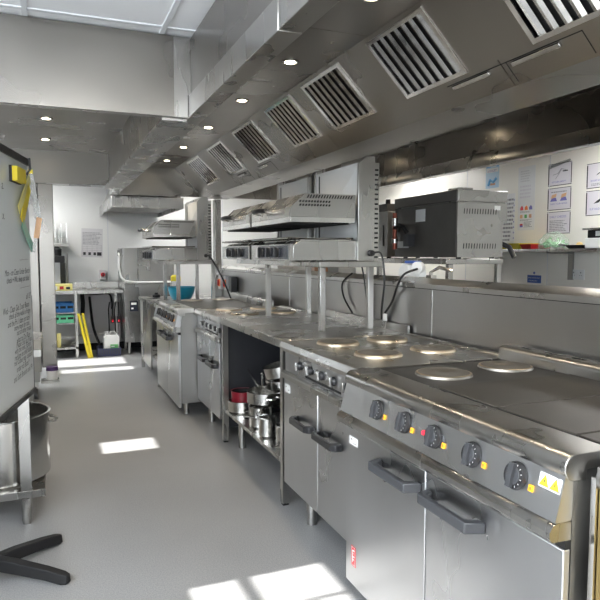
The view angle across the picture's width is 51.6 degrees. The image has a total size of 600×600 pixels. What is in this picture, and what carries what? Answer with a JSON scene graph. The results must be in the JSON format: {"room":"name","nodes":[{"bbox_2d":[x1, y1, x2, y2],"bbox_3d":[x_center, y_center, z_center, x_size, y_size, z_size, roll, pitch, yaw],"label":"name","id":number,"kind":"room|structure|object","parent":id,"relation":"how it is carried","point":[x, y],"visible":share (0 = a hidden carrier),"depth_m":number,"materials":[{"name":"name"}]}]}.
{"room":"commercial kitchen","nodes":[
{"label":"commercial kitchen","id":0,"kind":"room"},
{"bbox_2d":[0,0,214,37],"bbox_3d":[-0.115,-1.362,3.530,6.500,0.080,12.200,-2,5,-22],"label":"ceiling","id":1,"kind":"structure","parent":0,"point":[189,14],"depth_m":2.72,"materials":[{"name":"white paint"}]},
{"bbox_2d":[0,13,190,188],"bbox_3d":[-2.142,-1.169,4.251,2.068,0.396,3.474,-2,5,-22],"label":"canopy","id":2,"kind":"object","parent":1,"relation":"hanging from","point":[88,105],"visible":1,"depth_m":2.97,"materials":[{"name":"metal"}]},
{"bbox_2d":[0,0,195,33],"bbox_3d":[-0.115,-1.319,3.534,6.300,0.006,12.000,-2,5,-22],"label":"trim","id":3,"kind":"structure","parent":1,"relation":"attached to","point":[23,7],"depth_m":2.75,"materials":[{"name":"white metal"}]},
{"bbox_2d":[109,0,599,199],"bbox_3d":[0.337,-1.167,4.177,2.500,0.389,7.130,-2,5,-22],"label":"canopy","id":4,"kind":"object","parent":1,"relation":"hanging from","point":[282,90],"visible":0.97,"depth_m":3.05,"materials":[{"name":"metal"}]},
{"bbox_2d":[235,98,248,102],"bbox_3d":[-0.376,-1.293,4.024,0.092,0.008,0.092,-2,5,-22],"label":"recessed light","id":5,"kind":"object","parent":4,"relation":"on","point":[240,100],"depth_m":4.01,"materials":[{"name":"white"}]},
{"bbox_2d":[257,161,276,168],"bbox_3d":[-0.267,-1.080,5.079,0.071,0.067,0.340,-2,5,-22],"label":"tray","id":6,"kind":"object","parent":4,"relation":"on","point":[260,164],"depth_m":5.03,"materials":[{"name":"metal"}]},
{"bbox_2d":[281,59,298,64],"bbox_3d":[-0.050,-1.234,3.220,0.092,0.008,0.092,-2,5,-22],"label":"recessed light","id":7,"kind":"object","parent":4,"relation":"on","point":[283,61],"depth_m":3.21,"materials":[{"name":"white"}]},
{"bbox_2d":[362,0,380,2],"bbox_3d":[0.279,-1.175,2.406,0.092,0.008,0.092,-2,5,-22],"label":"recessed light","id":8,"kind":"object","parent":4,"relation":"on","point":[366,1],"depth_m":2.44,"materials":[{"name":"white"}]},
{"bbox_2d":[447,30,596,89],"bbox_3d":[0.818,-0.883,2.402,0.071,0.067,0.750,-2,5,-22],"label":"panel","id":9,"kind":"object","parent":4,"relation":"on","point":[564,49],"depth_m":2.30,"materials":[{"name":"metal"}]},
{"bbox_2d":[36,185,278,343],"bbox_3d":[-2.381,-0.516,9.217,6.300,2.440,0.100,-2,5,-22],"label":"wall","id":10,"kind":"structure","parent":0,"point":[77,207],"depth_m":8.97,"materials":[{"name":"white paint"}]},
{"bbox_2d":[54,224,67,246],"bbox_3d":[-3.383,-0.892,8.532,0.350,0.310,0.315,-2,5,-22],"label":"wall rack","id":11,"kind":"object","parent":10,"relation":"attached to","point":[56,244],"visible":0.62,"depth_m":8.45,"materials":[{"name":"metal"}]},
{"bbox_2d":[81,228,102,257],"bbox_3d":[-2.983,-0.819,8.895,0.302,0.418,0.002,-2,5,-22],"label":"chart","id":12,"kind":"object","parent":10,"relation":"attached to","point":[91,239],"visible":1,"depth_m":8.89,"materials":[{"name":"white paper"}]},
{"bbox_2d":[99,270,106,279],"bbox_3d":[-2.843,-0.366,8.943,0.100,0.140,0.079,-2,5,-22],"label":"switch","id":13,"kind":"object","parent":10,"relation":"attached to","point":[102,273],"visible":1,"depth_m":8.93,"materials":[{"name":"white plastic"}]},
{"bbox_2d":[57,341,156,351],"bbox_3d":[-2.359,0.654,9.247,6.300,0.100,0.020,-2,5,-22],"label":"baseboard","id":14,"kind":"structure","parent":10,"relation":"attached to","point":[154,343],"depth_m":9.02,"materials":[{"name":"black"}]},
{"bbox_2d":[99,192,183,216],"bbox_3d":[-2.142,-1.378,8.185,0.840,0.450,1.830,-2,5,-22],"label":"canopy","id":15,"kind":"object","parent":10,"relation":"attached to","point":[159,205],"visible":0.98,"depth_m":7.44,"materials":[{"name":"metal"}]},
{"bbox_2d":[107,207,167,213],"bbox_3d":[-2.146,-1.212,8.207,0.800,0.005,1.810,-2,5,-22],"label":"tray","id":16,"kind":"object","parent":15,"relation":"on","point":[114,209],"depth_m":8.55,"materials":[{"name":"metal"}]},
{"bbox_2d":[106,189,222,280],"bbox_3d":[-2.352,-0.987,9.138,2.492,1.490,0.004,-2,5,-22],"label":"trim","id":17,"kind":"structure","parent":10,"relation":"attached to","point":[106,189],"depth_m":9.00,"materials":[{"name":"white metal"}]},
{"bbox_2d":[0,347,366,599],"bbox_3d":[-0.115,1.151,3.715,6.500,0.080,12.200,-2,5,-22],"label":"floor","id":18,"kind":"structure","parent":0,"point":[146,498],"depth_m":3.34,"materials":[{"name":"plastic"}]},
{"bbox_2d":[0,332,45,524],"bbox_3d":[-1.989,0.689,3.316,1.152,0.900,0.771,-2,5,-22],"label":"stand","id":19,"kind":"object","parent":18,"relation":"on","point":[27,490],"visible":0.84,"depth_m":3.16,"materials":[{"name":"metal"}]},
{"bbox_2d":[0,401,57,489],"bbox_3d":[-1.633,0.784,3.381,0.516,0.349,0.516,0,4,2],"label":"stockpot","id":20,"kind":"object","parent":19,"relation":"on","point":[39,412],"visible":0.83,"depth_m":3.27,"materials":[{"name":"metal"}]},
{"bbox_2d":[0,143,70,584],"bbox_3d":[-1.292,0.281,2.599,0.660,1.812,0.693,1,4,10],"label":"easel","id":21,"kind":"object","parent":18,"relation":"on","point":[17,375],"visible":1,"depth_m":2.62,"materials":[{"name":"white"}]},
{"bbox_2d":[9,165,25,184],"bbox_3d":[-1.197,-0.530,2.630,0.031,0.066,0.146,-1,4,-10],"label":"eraser","id":22,"kind":"object","parent":21,"relation":"attached to","point":[17,175],"visible":1,"depth_m":2.58,"materials":[{"name":"yellow"}]},
{"bbox_2d":[18,158,41,252],"bbox_3d":[-1.236,-0.427,2.758,0.075,0.432,0.236,0,4,1],"label":"loop","id":23,"kind":"object","parent":21,"relation":"hanging from","point":[29,187],"visible":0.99,"depth_m":2.83,"materials":[{"name":"yellow"}]},
{"bbox_2d":[29,182,57,398],"bbox_3d":[-2.812,-0.085,6.035,0.800,2.044,0.680,-2,5,-22],"label":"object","id":24,"kind":"object","parent":18,"relation":"on","point":[43,259],"visible":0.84,"depth_m":5.87,"materials":[{"name":"metal"}]},
{"bbox_2d":[41,365,59,383],"bbox_3d":[-2.366,0.699,5.871,0.160,0.145,0.175,-2,5,-22],"label":"tub","id":25,"kind":"object","parent":18,"relation":"on","point":[52,371],"visible":1,"depth_m":5.82,"materials":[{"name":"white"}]},
{"bbox_2d":[47,370,57,379],"bbox_3d":[-2.341,0.708,5.862,0.100,0.090,0.100,-2,5,-22],"label":"pot","id":26,"kind":"object","parent":25,"relation":"on","point":[51,374],"depth_m":5.82,"materials":[{"name":"white plastic"}]},
{"bbox_2d":[77,313,92,357],"bbox_3d":[-2.863,0.476,8.269,0.192,0.600,0.052,-2,5,-22],"label":"sign","id":27,"kind":"object","parent":18,"relation":"on","point":[87,343],"visible":1,"depth_m":8.26,"materials":[{"name":"yellow plastic"}]},
{"bbox_2d":[55,282,122,357],"bbox_3d":[-2.984,0.259,8.595,0.975,0.985,0.655,-2,5,-22],"label":"bench","id":28,"kind":"object","parent":18,"relation":"on","point":[100,303],"visible":0.48,"depth_m":8.90,"materials":[{"name":"metal"}]},
{"bbox_2d":[54,247,68,283],"bbox_3d":[-3.293,-0.434,8.491,0.221,0.581,0.170,-2,5,-22],"label":"machine","id":29,"kind":"object","parent":28,"relation":"on","point":[59,258],"visible":0.73,"depth_m":8.43,"materials":[{"name":"black"}]},
{"bbox_2d":[55,283,72,290],"bbox_3d":[-3.195,-0.172,8.317,0.260,0.085,0.242,-2,5,-22],"label":"carton","id":30,"kind":"object","parent":28,"relation":"on","point":[59,287],"visible":0.78,"depth_m":8.22,"materials":[{"name":"yellow cardboard"}]},
{"bbox_2d":[56,301,73,312],"bbox_3d":[-3.232,0.093,8.409,0.297,0.120,0.441,-2,5,-22],"label":"crate","id":31,"kind":"object","parent":28,"relation":"on","point":[61,306],"visible":0.66,"depth_m":8.23,"materials":[{"name":"blue plastic"}]},
{"bbox_2d":[56,314,73,322],"bbox_3d":[-3.232,0.240,8.419,0.297,0.105,0.441,-2,5,-22],"label":"crate","id":32,"kind":"object","parent":28,"relation":"on","point":[60,318],"visible":0.64,"depth_m":8.24,"materials":[{"name":"green plastic"}]},
{"bbox_2d":[56,309,74,313],"bbox_3d":[-3.239,0.159,8.457,0.365,0.015,0.555,-2,5,-22],"label":"shelf","id":33,"kind":"object","parent":28,"relation":"attached to","point":[74,309],"depth_m":8.24,"materials":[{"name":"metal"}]},
{"bbox_2d":[61,336,74,344],"bbox_3d":[-3.227,0.561,8.532,0.270,0.100,0.270,-2,5,-22],"label":"serving dish","id":34,"kind":"object","parent":28,"relation":"on","point":[65,340],"visible":0.76,"depth_m":8.47,"materials":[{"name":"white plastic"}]},
{"bbox_2d":[57,342,78,349],"bbox_3d":[-3.238,0.627,8.489,0.365,0.025,0.560,-2,5,-22],"label":"shelf","id":35,"kind":"object","parent":28,"relation":"attached to","point":[73,345],"depth_m":8.29,"materials":[{"name":"metal"}]},
{"bbox_2d":[80,294,84,314],"bbox_3d":[-3.086,0.059,8.800,0.067,0.317,0.080,-2,5,-22],"label":"pipe","id":36,"kind":"object","parent":28,"relation":"attached to","point":[82,298],"visible":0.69,"depth_m":8.77,"materials":[{"name":"black"}]},
{"bbox_2d":[88,296,100,344],"bbox_3d":[-2.896,0.290,8.711,0.056,0.668,0.342,-4,6,-41],"label":"hose","id":37,"kind":"object","parent":28,"relation":"hanging from","point":[89,297],"visible":1,"depth_m":8.71,"materials":[{"name":"black rubber"}]},
{"bbox_2d":[108,302,113,331],"bbox_3d":[-2.711,0.254,8.880,0.138,0.455,0.053,3,5,35],"label":"plug","id":38,"kind":"object","parent":28,"relation":"hanging from","point":[112,316],"visible":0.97,"depth_m":8.86,"materials":[{"name":"black plastic"}]},
{"bbox_2d":[114,302,119,331],"bbox_3d":[-2.632,0.252,8.912,0.138,0.455,0.053,3,5,35],"label":"plug","id":39,"kind":"object","parent":28,"relation":"hanging from","point":[118,316],"visible":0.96,"depth_m":8.89,"materials":[{"name":"black plastic"}]},
{"bbox_2d":[96,345,120,356],"bbox_3d":[-2.642,0.699,8.562,0.300,0.109,0.321,-2,5,-22],"label":"basket","id":40,"kind":"object","parent":18,"relation":"on","point":[101,352],"visible":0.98,"depth_m":8.42,"materials":[{"name":"blue plastic"}]},
{"bbox_2d":[103,331,118,348],"bbox_3d":[-2.609,0.585,8.565,0.200,0.312,0.224,-2,5,-22],"label":"jerrycan","id":41,"kind":"object","parent":40,"relation":"in","point":[110,340],"visible":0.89,"depth_m":8.47,"materials":[{"name":"white plastic"}]},
{"bbox_2d":[117,248,173,353],"bbox_3d":[-2.201,-0.002,8.829,0.804,1.470,0.704,-2,5,-22],"label":"dishwasher","id":42,"kind":"object","parent":18,"relation":"on","point":[137,276],"visible":0.71,"depth_m":8.54,"materials":[{"name":"metal"}]},
{"bbox_2d":[118,248,173,283],"bbox_3d":[-2.200,-0.494,8.838,0.690,0.490,0.620,-2,5,-22],"label":"hood","id":43,"kind":"object","parent":42,"relation":"attached to","point":[132,266],"depth_m":8.51,"materials":[{"name":"metal"}]},
{"bbox_2d":[138,294,225,386],"bbox_3d":[-1.298,0.420,7.173,0.930,0.872,1.340,-2,5,-22],"label":"table","id":44,"kind":"object","parent":18,"relation":"on","point":[146,302],"visible":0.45,"depth_m":7.22,"materials":[{"name":"metal"}]},
{"bbox_2d":[171,275,180,285],"bbox_3d":[-1.444,-0.156,7.212,0.116,0.270,0.116,-2,5,-22],"label":"squeeze bottle","id":45,"kind":"object","parent":44,"relation":"on","point":[173,277],"visible":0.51,"depth_m":7.16,"materials":[{"name":"yellow plastic"}]},
{"bbox_2d":[168,286,194,299],"bbox_3d":[-1.308,-0.070,6.840,0.300,0.153,0.300,-2,5,-22],"label":"mixing bowl","id":46,"kind":"object","parent":44,"relation":"on","point":[187,292],"visible":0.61,"depth_m":6.74,"materials":[{"name":"teal plastic"}]},
{"bbox_2d":[153,260,216,300],"bbox_3d":[-1.243,-0.203,6.657,0.520,0.446,0.830,-2,5,-22],"label":"shelf","id":47,"kind":"object","parent":44,"relation":"on","point":[164,262],"visible":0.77,"depth_m":6.36,"materials":[{"name":"metal"}]},
{"bbox_2d":[138,197,211,260],"bbox_3d":[-1.361,-0.744,6.573,0.681,0.645,0.811,-2,5,-22],"label":"grill","id":48,"kind":"object","parent":47,"relation":"on","point":[195,229],"visible":0.98,"depth_m":6.31,"materials":[{"name":"white metal"}]},
{"bbox_2d":[142,220,195,238],"bbox_3d":[-1.402,-0.744,6.582,0.431,0.174,0.763,-2,5,-22],"label":"hood","id":49,"kind":"object","parent":48,"relation":"attached to","point":[162,229],"depth_m":6.25,"materials":[{"name":"metal"}]},
{"bbox_2d":[208,201,211,259],"bbox_3d":[-1.068,-0.738,6.712,0.034,0.608,0.766,-2,5,-22],"label":"vent","id":50,"kind":"object","parent":48,"relation":"attached to","point":[209,202],"depth_m":6.36,"materials":[{"name":"metal"}]},
{"bbox_2d":[206,254,230,298],"bbox_3d":[-0.831,-0.238,6.293,0.277,0.450,0.046,1,4,15],"label":"power cable","id":51,"kind":"object","parent":48,"relation":"hanging from","point":[214,263],"visible":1,"depth_m":6.28,"materials":[{"name":"black plastic"}]},
{"bbox_2d":[213,199,221,295],"bbox_3d":[-1.011,-0.633,7.568,0.074,1.165,0.120,-2,5,-22],"label":"column","id":52,"kind":"structure","parent":44,"relation":"on","point":[216,203],"depth_m":7.51,"materials":[{"name":"metal"}]},
{"bbox_2d":[152,292,273,413],"bbox_3d":[-0.873,0.457,5.934,0.910,0.979,1.159,-2,5,-22],"label":"electric range","id":53,"kind":"object","parent":18,"relation":"on","point":[177,321],"visible":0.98,"depth_m":5.44,"materials":[{"name":"metal"}]},
{"bbox_2d":[173,299,259,309],"bbox_3d":[-0.796,0.035,5.920,0.684,0.013,1.125,-2,5,-22],"label":"cooktop","id":54,"kind":"object","parent":53,"relation":"in","point":[193,304],"depth_m":5.86,"materials":[{"name":"silver metal"}]},
{"bbox_2d":[194,305,316,421],"bbox_3d":[-0.394,0.545,5.073,0.830,0.930,0.787,-2,5,-22],"label":"range","id":55,"kind":"object","parent":18,"relation":"on","point":[209,350],"visible":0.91,"depth_m":4.90,"materials":[{"name":"metal"}]},
{"bbox_2d":[194,305,316,323],"bbox_3d":[-0.385,0.114,5.057,0.802,0.057,0.765,-2,5,-22],"label":"cooktop","id":56,"kind":"object","parent":55,"relation":"in","point":[212,316],"depth_m":4.96,"materials":[{"name":"metal"}]},
{"bbox_2d":[220,309,409,505],"bbox_3d":[0.027,0.598,4.118,0.795,0.965,1.315,-2,5,-22],"label":"table","id":57,"kind":"object","parent":18,"relation":"on","point":[251,342],"visible":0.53,"depth_m":4.27,"materials":[{"name":"metal"}]},
{"bbox_2d":[227,397,249,413],"bbox_3d":[-0.416,0.760,4.489,0.220,0.085,0.220,-2,5,-22],"label":"saucepan","id":58,"kind":"object","parent":57,"relation":"on","point":[233,407],"visible":0.63,"depth_m":4.39,"materials":[{"name":"metal"}]},
{"bbox_2d":[231,387,247,402],"bbox_3d":[-0.391,0.724,4.443,0.184,0.143,0.288,-2,5,-22],"label":"saucepan","id":59,"kind":"object","parent":58,"relation":"in","point":[239,395],"visible":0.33,"depth_m":4.42,"materials":[{"name":"red metal"}]},
{"bbox_2d":[248,405,271,428],"bbox_3d":[-0.242,0.769,4.022,0.160,0.135,0.306,-1,4,-15],"label":"stockpot","id":60,"kind":"object","parent":57,"relation":"on","point":[255,411],"visible":0.52,"depth_m":4.03,"materials":[{"name":"metal"}]},
{"bbox_2d":[246,386,279,406],"bbox_3d":[-0.228,0.648,4.173,0.270,0.085,0.313,1,4,14],"label":"saucepan","id":61,"kind":"object","parent":60,"relation":"on","point":[256,396],"visible":0.82,"depth_m":4.07,"materials":[{"name":"metal"}]},
{"bbox_2d":[264,378,279,391],"bbox_3d":[-0.116,0.562,4.244,0.264,0.097,0.264,2,5,23],"label":"saucepan","id":62,"kind":"object","parent":61,"relation":"on","point":[274,386],"visible":0.32,"depth_m":4.15,"materials":[{"name":"metal"}]},
{"bbox_2d":[262,361,279,380],"bbox_3d":[-0.135,0.469,4.280,0.278,0.144,0.351,-1,4,-17],"label":"saucepan","id":63,"kind":"object","parent":62,"relation":"on","point":[271,371],"visible":0.36,"depth_m":4.15,"materials":[{"name":"metal"}]},
{"bbox_2d":[244,414,276,437],"bbox_3d":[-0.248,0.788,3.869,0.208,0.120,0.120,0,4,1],"label":"saucepan","id":64,"kind":"object","parent":57,"relation":"on","point":[267,428],"visible":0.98,"depth_m":3.83,"materials":[{"name":"metal"}]},
{"bbox_2d":[275,422,279,444],"bbox_3d":[-0.076,0.804,3.727,0.150,0.110,0.150,-2,5,-22],"label":"saucepan","id":65,"kind":"object","parent":57,"relation":"on","point":[277,425],"visible":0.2,"depth_m":3.69,"materials":[{"name":"metal"}]},
{"bbox_2d":[237,259,382,330],"bbox_3d":[-0.009,-0.086,4.594,0.440,0.418,1.765,-2,5,-22],"label":"shelf","id":66,"kind":"object","parent":57,"relation":"on","point":[321,265],"visible":0.96,"depth_m":3.84,"materials":[{"name":"metal"}]},
{"bbox_2d":[221,172,314,259],"bbox_3d":[-0.263,-0.638,4.848,0.681,0.645,0.779,-2,5,-22],"label":"grill","id":67,"kind":"object","parent":66,"relation":"on","point":[239,220],"visible":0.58,"depth_m":4.76,"materials":[{"name":"white metal"}]},
{"bbox_2d":[222,203,263,230],"bbox_3d":[-0.299,-0.636,4.842,0.431,0.174,0.763,-2,5,-22],"label":"hood","id":68,"kind":"object","parent":67,"relation":"attached to","point":[242,221],"depth_m":4.68,"materials":[{"name":"metal"}]},
{"bbox_2d":[251,156,378,260],"bbox_3d":[0.042,-0.582,4.093,0.681,0.645,0.811,-2,5,-22],"label":"grill","id":69,"kind":"object","parent":66,"relation":"on","point":[342,210],"visible":0.98,"depth_m":3.84,"materials":[{"name":"metal"}]},
{"bbox_2d":[252,193,354,226],"bbox_3d":[0.001,-0.582,4.102,0.431,0.174,0.763,-2,5,-22],"label":"hood","id":70,"kind":"object","parent":69,"relation":"attached to","point":[306,209],"depth_m":3.78,"materials":[{"name":"metal"}]},
{"bbox_2d":[356,163,378,260],"bbox_3d":[0.336,-0.576,4.232,0.034,0.608,0.766,-2,5,-22],"label":"vent","id":71,"kind":"object","parent":69,"relation":"attached to","point":[375,166],"depth_m":3.87,"materials":[{"name":"metal"}]},
{"bbox_2d":[372,251,384,318],"bbox_3d":[0.510,-0.088,3.852,0.092,0.429,0.089,4,6,41],"label":"power cable","id":72,"kind":"object","parent":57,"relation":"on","point":[376,251],"visible":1,"depth_m":3.80,"materials":[{"name":"black plastic"}]},
{"bbox_2d":[280,333,500,539],"bbox_3d":[0.412,0.691,3.083,0.830,0.930,0.870,-2,5,-22],"label":"range","id":73,"kind":"object","parent":18,"relation":"on","point":[315,441],"visible":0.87,"depth_m":2.93,"materials":[{"name":"metal"}]},
{"bbox_2d":[280,333,500,375],"bbox_3d":[0.425,0.260,3.057,0.802,0.057,0.870,-2,5,-22],"label":"cooktop","id":74,"kind":"object","parent":73,"relation":"in","point":[336,356],"depth_m":2.93,"materials":[{"name":"metal"}]},
{"bbox_2d":[337,344,599,599],"bbox_3d":[0.762,0.737,2.124,0.910,0.979,1.159,-2,5,-22],"label":"electric range","id":75,"kind":"object","parent":18,"relation":"on","point":[466,480],"visible":1,"depth_m":1.86,"materials":[{"name":"metal"}]},
{"bbox_2d":[382,359,599,444],"bbox_3d":[0.839,0.315,2.110,0.684,0.013,1.125,-2,5,-22],"label":"cooktop","id":76,"kind":"object","parent":75,"relation":"in","point":[564,401],"depth_m":2.10,"materials":[{"name":"silver metal"}]},
{"bbox_2d":[587,467,599,599],"bbox_3d":[1.140,0.831,1.296,0.823,0.913,0.630,-2,5,-22],"label":"fryer","id":77,"kind":"object","parent":18,"relation":"on","point":[593,589],"visible":1,"depth_m":1.41,"materials":[{"name":"metal"}]},
{"bbox_3d":[0.676,0.552,5.181,0.805,0.900,5.400,-2,5,-22],"label":"countertop","id":78,"kind":"structure","parent":18,"relation":"on","visible":0},
{"bbox_2d":[328,267,355,272],"bbox_3d":[0.352,-0.092,5.273,0.162,0.370,0.220,-2,5,-22],"label":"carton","id":79,"kind":"object","parent":78,"relation":"on","point":[330,269],"visible":0.23,"depth_m":5.18,"materials":[{"name":"white cardboard"}]},
{"bbox_2d":[356,258,502,281],"bbox_3d":[0.825,-0.117,5.078,0.470,0.450,1.910,-2,5,-22],"label":"stand","id":80,"kind":"object","parent":78,"relation":"on","point":[449,262],"visible":0.17,"depth_m":4.26,"materials":[{"name":"metal"}]},
{"bbox_2d":[378,199,419,257],"bbox_3d":[0.720,-0.614,5.492,0.388,0.480,0.860,-2,5,-22],"label":"countertop oven","id":81,"kind":"object","parent":80,"relation":"on","point":[386,211],"visible":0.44,"depth_m":5.06,"materials":[{"name":"metal"}]},
{"bbox_2d":[356,258,502,263],"bbox_3d":[0.825,-0.324,5.063,0.470,0.035,1.910,-2,5,-22],"label":"shelf","id":82,"kind":"object","parent":80,"relation":"attached to","point":[386,260],"depth_m":4.24,"materials":[{"name":"metal"}]},
{"bbox_2d":[391,187,516,258],"bbox_3d":[1.098,-0.547,4.584,0.564,0.480,0.841,-2,5,-22],"label":"countertop oven","id":83,"kind":"object","parent":80,"relation":"on","point":[458,222],"visible":1,"depth_m":4.29,"materials":[{"name":"metal"}]},
{"bbox_2d":[426,266,452,277],"bbox_3d":[0.860,-0.008,3.854,0.056,0.412,0.189,-3,5,-39],"label":"tap","id":84,"kind":"object","parent":78,"relation":"on","point":[430,275],"visible":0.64,"depth_m":3.84,"materials":[{"name":"metal"}]},
{"bbox_2d":[221,265,599,360],"bbox_3d":[0.608,0.465,4.012,0.210,1.245,8.100,-2,5,-22],"label":"wall","id":85,"kind":"structure","parent":0,"point":[489,316],"depth_m":3.17,"materials":[{"name":"metal"}]},
{"bbox_2d":[217,275,225,288],"bbox_3d":[-0.942,-0.212,7.432,0.098,0.165,0.120,-2,5,-22],"label":"switch","id":86,"kind":"object","parent":85,"relation":"attached to","point":[219,281],"visible":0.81,"depth_m":7.39,"materials":[{"name":"white plastic"}]},
{"bbox_2d":[228,276,237,291],"bbox_3d":[-0.757,-0.178,7.002,0.077,0.170,0.140,-2,5,-22],"label":"junction box","id":87,"kind":"object","parent":85,"relation":"attached to","point":[232,281],"visible":0.92,"depth_m":6.94,"materials":[{"name":"black plastic"}]},
{"bbox_2d":[341,273,352,313],"bbox_3d":[0.331,-0.052,4.359,0.014,0.285,0.169,-2,5,-23],"label":"power cable","id":88,"kind":"object","parent":85,"relation":"hanging from","point":[345,278],"visible":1,"depth_m":4.38,"materials":[{"name":"black plastic"}]},
{"bbox_2d":[384,268,417,313],"bbox_3d":[0.605,-0.053,3.766,0.104,0.290,0.245,-2,5,-22],"label":"power cable","id":89,"kind":"object","parent":85,"relation":"hanging from","point":[415,269],"visible":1,"depth_m":3.70,"materials":[{"name":"black plastic"}]},
{"bbox_2d":[398,261,425,276],"bbox_3d":[0.694,-0.193,3.807,0.098,0.096,0.250,-2,5,-22],"label":"plug adaptor","id":90,"kind":"object","parent":85,"relation":"on","point":[421,272],"visible":0.92,"depth_m":3.73,"materials":[{"name":"white plastic"}]},
{"bbox_2d":[353,145,599,288],"bbox_3d":[2.852,-0.193,4.818,0.100,2.440,12.000,-2,5,-22],"label":"wall","id":91,"kind":"structure","parent":0,"point":[515,270],"depth_m":6.03,"materials":[{"name":"white paint"}]},
{"bbox_2d":[486,165,498,188],"bbox_3d":[2.045,-1.342,6.595,0.024,0.300,0.210,-2,5,-22],"label":"notice","id":92,"kind":"object","parent":91,"relation":"attached to","point":[492,173],"visible":0.89,"depth_m":6.59,"materials":[{"name":"blue paper"}]},
{"bbox_2d":[465,155,550,284],"bbox_3d":[2.346,-0.275,5.932,0.003,2.440,2.456,-2,5,-22],"label":"trim","id":93,"kind":"structure","parent":91,"relation":"attached to","point":[550,155],"depth_m":5.90,"materials":[{"name":"white plastic"}]},
{"bbox_2d":[502,193,514,243],"bbox_3d":[2.139,-0.831,6.405,0.002,0.520,0.230,-2,5,-22],"label":"notice","id":94,"kind":"object","parent":91,"relation":"attached to","point":[509,227],"visible":0.69,"depth_m":6.36,"materials":[{"name":"white paper"}]},
{"bbox_2d":[517,199,534,230],"bbox_3d":[2.242,-0.843,6.147,0.002,0.300,0.235,-2,5,-22],"label":"notice","id":95,"kind":"object","parent":91,"relation":"attached to","point":[526,208],"visible":1,"depth_m":6.14,"materials":[{"name":"white paper"}]},
{"bbox_2d":[518,165,535,200],"bbox_3d":[2.240,-1.152,6.129,0.002,0.335,0.235,-2,5,-22],"label":"notice","id":96,"kind":"object","parent":91,"relation":"attached to","point":[526,177],"visible":1,"depth_m":6.12,"materials":[{"name":"white paper"}]},
{"bbox_2d":[527,275,540,282],"bbox_3d":[2.292,-0.205,6.070,0.002,0.075,0.185,-2,5,-22],"label":"wall sign","id":97,"kind":"object","parent":91,"relation":"attached to","point":[530,278],"visible":1,"depth_m":6.07,"materials":[{"name":"blue plastic"}]},
{"bbox_2d":[495,248,599,279],"bbox_3d":[2.366,-0.310,5.451,0.318,0.280,2.550,-2,5,-22],"label":"wall shelf","id":98,"kind":"object","parent":91,"relation":"attached to","point":[570,252],"visible":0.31,"depth_m":5.58,"materials":[{"name":"metal"}]},
{"bbox_2d":[502,243,539,248],"bbox_3d":[2.121,-0.520,6.020,0.260,0.055,0.305,-2,5,-22],"label":"tray","id":99,"kind":"object","parent":98,"relation":"on","point":[514,245],"visible":0.43,"depth_m":5.88,"materials":[{"name":"yellow plastic"}]},
{"bbox_2d":[519,244,549,248],"bbox_3d":[2.208,-0.499,5.806,0.260,0.045,0.150,-2,5,-22],"label":"tray","id":100,"kind":"object","parent":98,"relation":"on","point":[523,246],"visible":0.67,"depth_m":5.74,"materials":[{"name":"red plastic"}]},
{"bbox_2d":[539,237,567,247],"bbox_3d":[2.283,-0.539,5.582,0.280,0.158,0.245,3,5,39],"label":"bag","id":101,"kind":"object","parent":98,"relation":"on","point":[547,242],"visible":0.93,"depth_m":5.56,"materials":[{"name":"green plastic"}]},
{"bbox_2d":[558,244,584,248],"bbox_3d":[2.390,-0.463,5.329,0.230,0.043,0.258,-2,5,-22],"label":"frying pan","id":102,"kind":"object","parent":98,"relation":"on","point":[567,246],"visible":0.62,"depth_m":5.26,"materials":[{"name":"black metal"}]},
{"bbox_2d":[582,228,599,247],"bbox_3d":[2.521,-0.502,5.029,0.260,0.165,0.340,-2,5,-22],"label":"box","id":103,"kind":"object","parent":98,"relation":"on","point":[593,240],"visible":0.92,"depth_m":5.06,"materials":[{"name":"white plastic"}]},
{"bbox_2d":[547,211,570,233],"bbox_3d":[2.401,-0.719,5.761,0.002,0.205,0.285,-2,5,-22],"label":"sheet","id":104,"kind":"object","parent":91,"relation":"attached to","point":[559,222],"visible":1,"depth_m":5.75,"materials":[{"name":"white paper"}]},
{"bbox_2d":[547,186,571,210],"bbox_3d":[2.401,-0.938,5.745,0.002,0.205,0.285,-2,5,-22],"label":"sheet","id":105,"kind":"object","parent":91,"relation":"attached to","point":[559,198],"visible":1,"depth_m":5.74,"materials":[{"name":"white paper"}]},
{"bbox_2d":[548,161,571,186],"bbox_3d":[2.400,-1.163,5.728,0.005,0.205,0.285,-2,5,-22],"label":"sheet","id":106,"kind":"object","parent":91,"relation":"attached to","point":[561,174],"visible":1,"depth_m":5.71,"materials":[{"name":"white paper"}]},
{"bbox_2d":[550,159,570,168],"bbox_3d":[2.400,-1.254,5.716,0.003,0.065,0.250,-2,5,-22],"label":"film","id":107,"kind":"object","parent":91,"relation":"attached to","point":[567,160],"visible":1,"depth_m":5.72,"materials":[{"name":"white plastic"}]},
{"bbox_2d":[573,269,584,279],"bbox_3d":[2.489,-0.228,5.562,0.015,0.090,0.150,-2,5,-22],"label":"double socket","id":108,"kind":"object","parent":91,"relation":"attached to","point":[577,274],"visible":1,"depth_m":5.54,"materials":[{"name":"white plastic"}]},
{"bbox_2d":[585,190,599,215],"bbox_3d":[2.572,-0.838,5.329,0.002,0.215,0.285,-2,5,-22],"label":"sheet","id":109,"kind":"object","parent":91,"relation":"attached to","point":[592,197],"visible":1,"depth_m":5.39,"materials":[{"name":"white paper"}]},
{"bbox_2d":[586,162,599,188],"bbox_3d":[2.572,-1.072,5.312,0.002,0.215,0.285,-2,5,-22],"label":"sheet","id":110,"kind":"object","parent":91,"relation":"attached to","point":[593,170],"visible":1,"depth_m":5.38,"materials":[{"name":"white paper"}]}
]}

